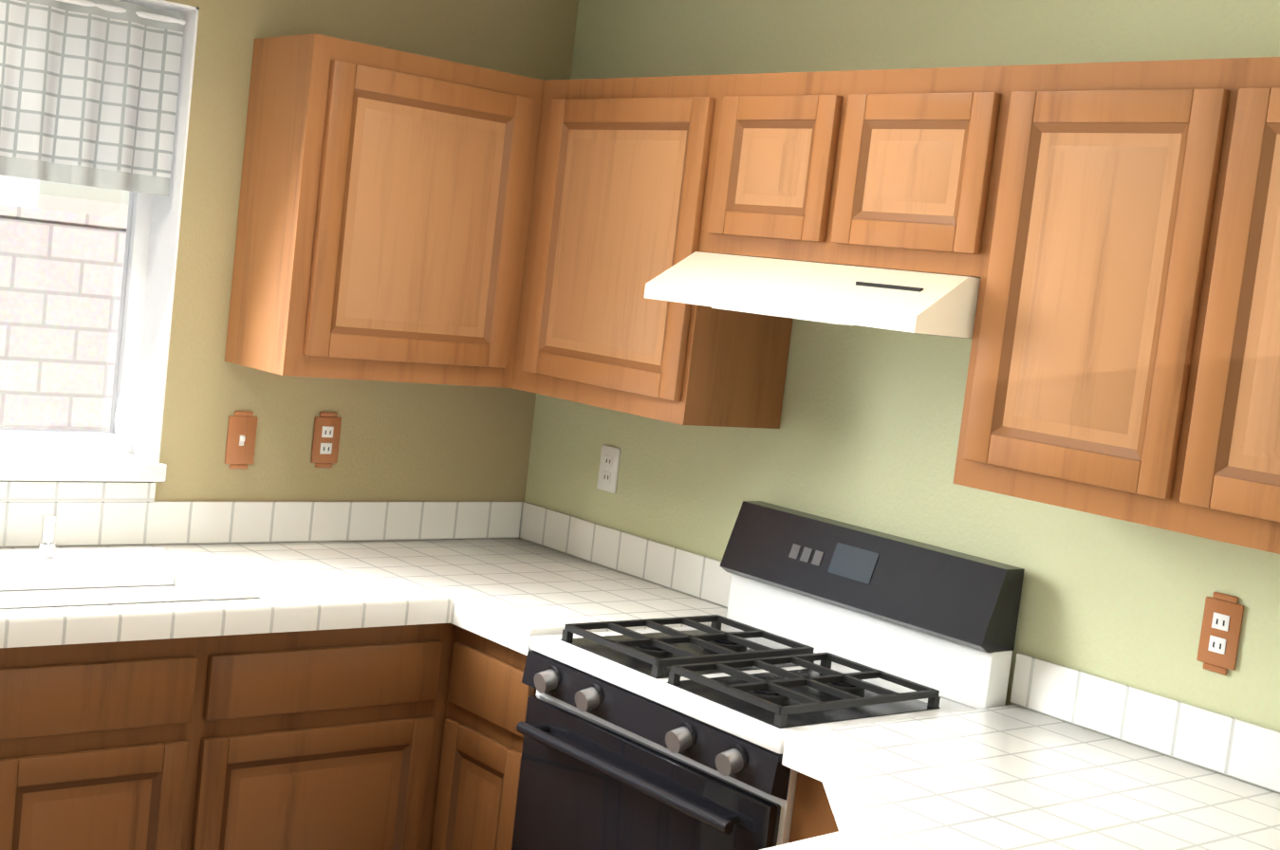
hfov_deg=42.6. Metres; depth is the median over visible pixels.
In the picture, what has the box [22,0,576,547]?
wall
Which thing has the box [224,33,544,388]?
upper cabinet
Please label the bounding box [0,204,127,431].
wall
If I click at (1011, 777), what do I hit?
countertop
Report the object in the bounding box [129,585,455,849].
base cabinet
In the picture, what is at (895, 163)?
upper cabinet
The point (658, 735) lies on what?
range
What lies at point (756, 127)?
upper cabinet
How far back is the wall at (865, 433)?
3.50 m
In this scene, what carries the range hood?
attached to the upper cabinet at (756, 127)
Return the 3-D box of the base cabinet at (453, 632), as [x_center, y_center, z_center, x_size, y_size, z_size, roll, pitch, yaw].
[-0.452,0.837,4.141,0.690,0.868,0.598,2,7,-40]
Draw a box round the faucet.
[37,514,56,557]
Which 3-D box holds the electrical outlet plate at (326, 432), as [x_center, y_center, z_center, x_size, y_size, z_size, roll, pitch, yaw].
[-0.788,0.038,4.126,0.075,0.142,0.008,2,7,-40]
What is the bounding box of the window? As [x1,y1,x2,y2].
[0,0,199,482]
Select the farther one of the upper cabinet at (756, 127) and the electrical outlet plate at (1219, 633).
the upper cabinet at (756, 127)
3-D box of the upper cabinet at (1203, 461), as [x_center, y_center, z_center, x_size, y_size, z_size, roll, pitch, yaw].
[1.165,-0.167,2.544,0.316,0.762,0.602,2,7,-40]
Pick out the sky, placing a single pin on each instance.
(69, 204)
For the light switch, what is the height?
0.142 m
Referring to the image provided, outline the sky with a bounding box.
[0,175,128,218]
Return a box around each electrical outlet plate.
[310,411,341,467]
[596,445,620,493]
[1196,592,1243,675]
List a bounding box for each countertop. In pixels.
[0,481,731,655]
[760,652,1279,849]
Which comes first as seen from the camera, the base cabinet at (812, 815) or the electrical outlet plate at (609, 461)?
the base cabinet at (812, 815)
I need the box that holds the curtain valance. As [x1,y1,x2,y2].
[0,0,185,196]
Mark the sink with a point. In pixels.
(30, 573)
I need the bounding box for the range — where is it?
[511,500,1024,849]
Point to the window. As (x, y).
(126, 448)
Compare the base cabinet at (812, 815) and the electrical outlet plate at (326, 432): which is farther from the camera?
the electrical outlet plate at (326, 432)
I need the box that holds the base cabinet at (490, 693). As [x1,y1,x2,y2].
[430,625,536,849]
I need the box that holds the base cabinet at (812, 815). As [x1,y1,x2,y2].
[788,772,838,843]
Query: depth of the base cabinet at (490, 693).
3.61 m
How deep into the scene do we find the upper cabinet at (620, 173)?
3.75 m
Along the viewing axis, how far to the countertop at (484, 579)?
3.83 m
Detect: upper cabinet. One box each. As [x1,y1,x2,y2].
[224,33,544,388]
[511,74,793,428]
[697,72,811,259]
[788,65,1001,277]
[953,59,1183,519]
[1118,56,1279,554]
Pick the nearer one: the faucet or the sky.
the faucet
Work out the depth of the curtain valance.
3.67 m
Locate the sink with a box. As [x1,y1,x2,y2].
[0,546,260,609]
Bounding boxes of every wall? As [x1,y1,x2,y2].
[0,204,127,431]
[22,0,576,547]
[519,0,1279,794]
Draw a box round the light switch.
[224,410,257,469]
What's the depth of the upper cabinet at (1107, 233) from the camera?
2.83 m
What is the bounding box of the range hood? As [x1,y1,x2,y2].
[644,251,980,338]

